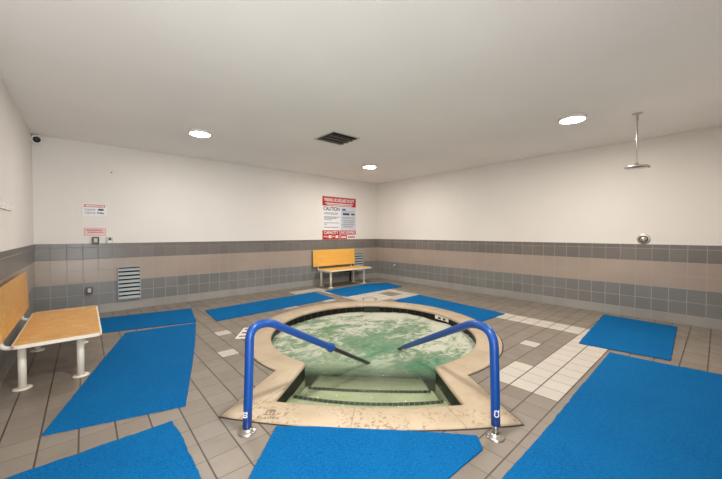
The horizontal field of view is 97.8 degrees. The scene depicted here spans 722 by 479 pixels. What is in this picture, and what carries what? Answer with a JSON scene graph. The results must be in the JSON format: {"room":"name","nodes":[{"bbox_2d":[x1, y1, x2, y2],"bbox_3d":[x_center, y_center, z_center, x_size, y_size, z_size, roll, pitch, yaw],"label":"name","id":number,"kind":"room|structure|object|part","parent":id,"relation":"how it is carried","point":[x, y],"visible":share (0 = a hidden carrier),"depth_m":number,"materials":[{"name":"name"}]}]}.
{"room":"indoor hot tub room","nodes":[
{"label":"indoor hot tub room","id":0,"kind":"room"},
{"bbox_2d":[0,76,35,385],"bbox_3d":[-2.752,-0.120,2.123,0.126,3.081,7.867,-1,2,-41],"label":"wall","id":1,"kind":"structure","parent":0,"point":[17,254],"depth_m":3.67,"materials":[{"name":"paint"}]},
{"bbox_2d":[0,201,12,210],"bbox_3d":[-3.434,-0.323,3.021,0.050,0.056,1.220,-1,2,-41],"label":"strip","id":2,"kind":"object","parent":1,"relation":"attached to","point":[2,206],"visible":1,"depth_m":3.13,"materials":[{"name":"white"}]},
{"bbox_2d":[32,136,375,312],"bbox_3d":[-2.408,-0.229,7.577,7.605,3.081,0.126,-1,2,-41],"label":"wall","id":3,"kind":"structure","parent":0,"point":[196,229],"depth_m":6.34,"materials":[{"name":"paint"}]},
{"bbox_2d":[31,134,42,144],"bbox_3d":[-5.155,-1.599,4.995,0.151,0.168,0.098,-1,2,-41],"label":"security camera","id":4,"kind":"object","parent":3,"relation":"attached to","point":[35,139],"visible":0.96,"depth_m":4.99,"materials":[{"name":"black plastic"}]},
{"bbox_2d":[86,287,92,294],"bbox_3d":[-4.709,0.891,5.458,0.092,0.120,0.053,-1,2,-41],"label":"outlet box","id":5,"kind":"object","parent":3,"relation":"attached to","point":[89,290],"visible":1,"depth_m":5.44,"materials":[{"name":"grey metal"}]},
{"bbox_2d":[82,203,106,216],"bbox_3d":[-4.660,-0.513,5.511,0.330,0.225,0.006,-1,2,-41],"label":"sign","id":6,"kind":"object","parent":3,"relation":"attached to","point":[92,210],"visible":1,"depth_m":5.51,"materials":[{"name":"grey"}]},
{"bbox_3d":[-4.659,-0.586,5.509,0.284,0.048,0.001,-1,2,-41],"label":"header panel","id":7,"kind":"part","parent":6,"relation":"part of","materials":[{"name":"red plastic"}]},
{"bbox_2d":[84,228,105,235],"bbox_3d":[-4.660,-0.137,5.520,0.292,0.132,0.004,-1,2,-41],"label":"sign","id":8,"kind":"object","parent":3,"relation":"attached to","point":[87,231],"visible":1,"depth_m":5.51,"materials":[{"name":"red plastic"}]},
{"bbox_2d":[92,237,98,243],"bbox_3d":[-4.643,0.019,5.509,0.096,0.132,0.047,-1,2,-41],"label":"switch box","id":9,"kind":"object","parent":3,"relation":"attached to","point":[95,240],"visible":1,"depth_m":5.49,"materials":[{"name":"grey metal"}]},
{"bbox_2d":[107,237,112,243],"bbox_3d":[-4.498,0.011,5.641,0.084,0.120,0.040,-1,2,-41],"label":"box","id":10,"kind":"object","parent":3,"relation":"attached to","point":[109,239],"visible":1,"depth_m":5.63,"materials":[{"name":"white metal"}]},
{"bbox_2d":[118,266,140,300],"bbox_3d":[-4.292,0.806,5.836,0.340,0.605,0.033,-1,2,-41],"label":"air vent","id":11,"kind":"object","parent":3,"relation":"in","point":[129,278],"visible":1,"depth_m":5.84,"materials":[{"name":"silver metal"}]},
{"bbox_2d":[322,196,355,239],"bbox_3d":[-0.612,-0.607,9.065,1.200,1.200,0.008,-1,2,-41],"label":"sign","id":12,"kind":"object","parent":3,"relation":"attached to","point":[338,214],"visible":1,"depth_m":9.04,"materials":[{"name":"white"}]},
{"bbox_3d":[-0.838,-0.131,8.874,0.595,0.255,0.002,-1,2,-41],"label":"capacity panel","id":13,"kind":"part","parent":12,"relation":"part of","materials":[{"name":"red plastic"}]},
{"bbox_3d":[-0.611,-1.077,9.054,1.200,0.260,0.002,-1,2,-41],"label":"header panel","id":14,"kind":"part","parent":12,"relation":"part of","materials":[{"name":"red plastic"}]},
{"bbox_3d":[-0.380,-0.205,9.275,0.585,0.123,0.002,-1,2,-41],"label":"diving panel","id":15,"kind":"part","parent":12,"relation":"part of","materials":[{"name":"red plastic"}]},
{"bbox_3d":[-0.374,-0.606,9.272,0.570,0.660,0.002,-1,2,-41],"label":"rule panel","id":16,"kind":"part","parent":12,"relation":"part of","materials":[{"name":"white plastic"}]},
{"bbox_2d":[354,253,362,271],"bbox_3d":[-0.071,0.694,9.543,0.340,0.560,0.033,-1,2,-41],"label":"air vent","id":17,"kind":"object","parent":3,"relation":"in","point":[358,256],"visible":0.77,"depth_m":9.55,"materials":[{"name":"silver metal"}]},
{"bbox_2d":[0,0,721,183],"bbox_3d":[0.147,-1.709,4.639,7.843,0.100,7.867,-1,2,-41],"label":"ceiling","id":18,"kind":"structure","parent":0,"point":[425,87],"depth_m":3.07,"materials":[{"name":"paint"}]},
{"bbox_2d":[188,129,211,137],"bbox_3d":[-2.495,-1.642,4.877,0.328,0.046,0.328,-1,2,-41],"label":"ceiling light","id":19,"kind":"object","parent":18,"relation":"attached to","point":[194,132],"visible":1,"depth_m":4.81,"materials":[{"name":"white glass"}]},
{"bbox_2d":[190,132,209,136],"bbox_3d":[-2.495,-1.624,4.877,0.280,0.010,0.280,-1,2,-41],"label":"diffuser","id":20,"kind":"object","parent":19,"relation":"attached to","point":[198,134],"depth_m":4.86,"materials":[{"name":"white plastic"}]},
{"bbox_2d":[314,131,359,144],"bbox_3d":[-0.398,-1.654,5.202,0.550,0.032,0.550,-1,2,-41],"label":"ceiling vent","id":21,"kind":"object","parent":18,"relation":"in","point":[333,137],"visible":1,"depth_m":5.16,"materials":[{"name":"metal"}]},
{"bbox_2d":[363,164,376,168],"bbox_3d":[0.198,-1.688,7.289,0.328,0.046,0.328,-1,2,-41],"label":"ceiling light","id":22,"kind":"object","parent":18,"relation":"attached to","point":[368,166],"visible":1,"depth_m":7.19,"materials":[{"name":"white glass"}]},
{"bbox_2d":[558,113,586,123],"bbox_3d":[2.857,-1.626,4.255,0.328,0.046,0.328,-1,2,-41],"label":"ceiling light","id":23,"kind":"object","parent":18,"relation":"attached to","point":[576,117],"visible":1,"depth_m":4.20,"materials":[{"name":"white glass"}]},
{"bbox_2d":[560,117,584,123],"bbox_3d":[2.857,-1.608,4.255,0.280,0.010,0.280,-1,2,-41],"label":"diffuser","id":24,"kind":"object","parent":23,"relation":"attached to","point":[563,120],"depth_m":4.24,"materials":[{"name":"white plastic"}]},
{"bbox_2d":[624,112,649,169],"bbox_3d":[3.611,-1.288,4.120,0.260,0.716,0.261,-1,2,-41],"label":"shower","id":25,"kind":"object","parent":18,"relation":"hanging from","point":[636,165],"visible":1,"depth_m":4.11,"materials":[{"name":"silver metal"}]},
{"bbox_3d":[3.611,-0.936,4.127,0.210,0.004,0.209,-1,2,-41],"label":"spray plate","id":26,"kind":"part","parent":25,"relation":"part of","materials":[{"name":"silver metal"}]},
{"bbox_2d":[0,278,721,478],"bbox_3d":[0.145,1.321,4.700,7.803,0.002,7.827,-1,2,-41],"label":"floor","id":27,"kind":"structure","parent":0,"point":[543,362],"depth_m":3.07,"materials":[{"name":"tile"}]},
{"bbox_2d":[0,272,101,391],"bbox_3d":[-3.277,0.872,3.392,0.709,0.944,1.705,-1,2,-41],"label":"bench","id":28,"kind":"object","parent":27,"relation":"on","point":[78,324],"visible":1,"depth_m":3.10,"materials":[{"name":"brown wood"}]},
{"bbox_3d":[-3.500,0.624,3.182,0.041,0.438,1.690,-1,2,-41],"label":"backrest","id":29,"kind":"part","parent":28,"relation":"part of","materials":[{"name":"brown wood"}]},
{"bbox_3d":[-3.080,1.161,2.862,0.057,0.383,0.058,-1,2,-41],"label":"leg","id":30,"kind":"part","parent":28,"relation":"part of","materials":[{"name":"white metal"}]},
{"bbox_3d":[-3.288,0.920,3.481,0.586,0.028,1.536,-1,2,-41],"label":"seat","id":31,"kind":"part","parent":28,"relation":"part of","materials":[{"name":"brown wood"}]},
{"bbox_3d":[-2.782,1.155,3.124,0.057,0.383,0.058,-1,2,-41],"label":"leg","id":32,"kind":"part","parent":28,"relation":"part of","materials":[{"name":"white metal"}]},
{"bbox_2d":[5,421,200,478],"bbox_3d":[-1.305,1.378,1.459,1.060,0.011,1.500,-1,2,-41],"label":"floor mat","id":33,"kind":"object","parent":27,"relation":"on","point":[160,451],"visible":1,"depth_m":1.93,"materials":[{"name":"blue plastic"}]},
{"bbox_2d":[42,323,195,435],"bbox_3d":[-2.398,1.335,3.560,0.905,0.011,2.626,-1,1,-26],"label":"floor mat","id":34,"kind":"object","parent":27,"relation":"on","point":[148,371],"visible":1,"depth_m":2.98,"materials":[{"name":"blue plastic"}]},
{"bbox_2d":[100,308,195,332],"bbox_3d":[-3.512,1.305,5.063,1.468,0.011,1.048,-1,1,-31],"label":"floor mat","id":35,"kind":"object","parent":27,"relation":"on","point":[181,316],"visible":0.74,"depth_m":5.05,"materials":[{"name":"blue plastic"}]},
{"bbox_2d":[235,328,247,338],"bbox_3d":[-1.614,1.322,4.465,0.205,0.003,0.490,0,1,-6],"label":"sign","id":36,"kind":"object","parent":27,"relation":"on","point":[242,334],"depth_m":4.39,"materials":[{"name":"white plastic"}]},
{"bbox_2d":[205,292,333,320],"bbox_3d":[-1.714,1.281,6.270,0.886,0.011,2.578,1,2,45],"label":"floor mat","id":37,"kind":"object","parent":27,"relation":"on","point":[229,312],"visible":1,"depth_m":6.02,"materials":[{"name":"blue plastic"}]},
{"bbox_2d":[238,319,370,436],"bbox_3d":[-0.309,1.096,3.036,0.130,1.023,2.012,1,1,32],"label":"handrail","id":38,"kind":"object","parent":27,"relation":"on","point":[247,430],"visible":1,"depth_m":2.24,"materials":[{"name":"blue plastic"}]},
{"bbox_2d":[313,249,371,287],"bbox_3d":[-0.496,0.760,8.703,1.560,0.959,0.710,-1,2,-41],"label":"bench","id":39,"kind":"object","parent":27,"relation":"on","point":[330,257],"visible":1,"depth_m":8.78,"materials":[{"name":"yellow wood"}]},
{"bbox_3d":[-0.779,1.049,8.120,0.058,0.398,0.057,-1,2,-41],"label":"leg","id":40,"kind":"part","parent":39,"relation":"part of","materials":[{"name":"white metal"}]},
{"bbox_3d":[-0.739,0.501,8.883,1.440,0.448,0.041,-1,2,-41],"label":"backrest","id":41,"kind":"part","parent":39,"relation":"part of","materials":[{"name":"brown wood"}]},
{"bbox_3d":[-0.429,0.802,8.695,1.446,0.028,0.586,-1,2,-41],"label":"seat","id":42,"kind":"part","parent":39,"relation":"part of","materials":[{"name":"brown wood"}]},
{"bbox_2d":[325,283,402,296],"bbox_3d":[0.129,1.247,8.046,2.076,0.011,0.990,-1,2,-41],"label":"floor mat","id":43,"kind":"object","parent":27,"relation":"on","point":[372,287],"visible":1,"depth_m":7.84,"materials":[{"name":"blue plastic"}]},
{"bbox_2d":[248,426,482,478],"bbox_3d":[0.070,1.371,1.843,1.433,0.011,0.846,0,1,3],"label":"floor mat","id":44,"kind":"object","parent":27,"relation":"on","point":[291,452],"visible":1,"depth_m":2.00,"materials":[{"name":"blue plastic"}]},
{"bbox_2d":[218,301,524,431],"bbox_3d":[0.153,1.778,4.389,3.515,0.940,4.271,0,1,3],"label":"hot tub","id":45,"kind":"object","parent":27,"relation":"in","point":[466,406],"visible":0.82,"depth_m":3.07,"materials":[{"name":"stone"}]},
{"bbox_2d":[292,369,450,405],"bbox_3d":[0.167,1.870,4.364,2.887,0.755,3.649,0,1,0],"label":"steps","id":46,"kind":"structure","parent":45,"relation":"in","point":[411,394],"depth_m":3.28,"materials":[{"name":"tile"}]},
{"bbox_2d":[271,312,474,406],"bbox_3d":[0.167,1.450,4.356,2.887,0.041,3.649,0,1,0],"label":"water","id":47,"kind":"object","parent":45,"relation":"in","point":[373,337],"visible":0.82,"depth_m":4.38,"materials":[{"name":"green liquid"}]},
{"bbox_2d":[394,295,504,321],"bbox_3d":[1.625,1.286,6.114,0.876,0.011,2.071,-1,1,-38],"label":"floor mat","id":48,"kind":"object","parent":27,"relation":"on","point":[479,314],"visible":0.97,"depth_m":5.95,"materials":[{"name":"blue plastic"}]},
{"bbox_2d":[397,320,504,442],"bbox_3d":[0.696,1.069,3.202,0.129,0.948,2.220,0,1,-13],"label":"handrail","id":49,"kind":"object","parent":27,"relation":"on","point":[494,435],"visible":1,"depth_m":2.18,"materials":[{"name":"blue plastic"}]},
{"bbox_2d":[502,352,721,478],"bbox_3d":[2.060,1.366,2.182,3.567,0.011,1.156,-1,2,-41],"label":"floor mat","id":50,"kind":"object","parent":27,"relation":"on","point":[632,417],"visible":1,"depth_m":2.24,"materials":[{"name":"blue plastic"}]},
{"bbox_2d":[579,314,676,360],"bbox_3d":[3.769,1.321,4.431,1.993,0.011,0.968,-1,2,-41],"label":"floor mat","id":51,"kind":"object","parent":27,"relation":"on","point":[650,339],"visible":1,"depth_m":4.24,"materials":[{"name":"blue plastic"}]},
{"bbox_2d":[376,126,721,329],"bbox_3d":[3.045,-0.219,7.216,0.126,3.081,7.867,-1,2,-41],"label":"wall","id":52,"kind":"structure","parent":0,"point":[562,229],"depth_m":5.92,"materials":[{"name":"paint"}]},
{"bbox_2d":[637,234,650,243],"bbox_3d":[4.685,-0.009,5.225,0.053,0.172,0.172,-1,2,-41],"label":"shower valve","id":53,"kind":"object","parent":52,"relation":"attached to","point":[642,238],"visible":1,"depth_m":5.21,"materials":[{"name":"silver metal"}]}
]}

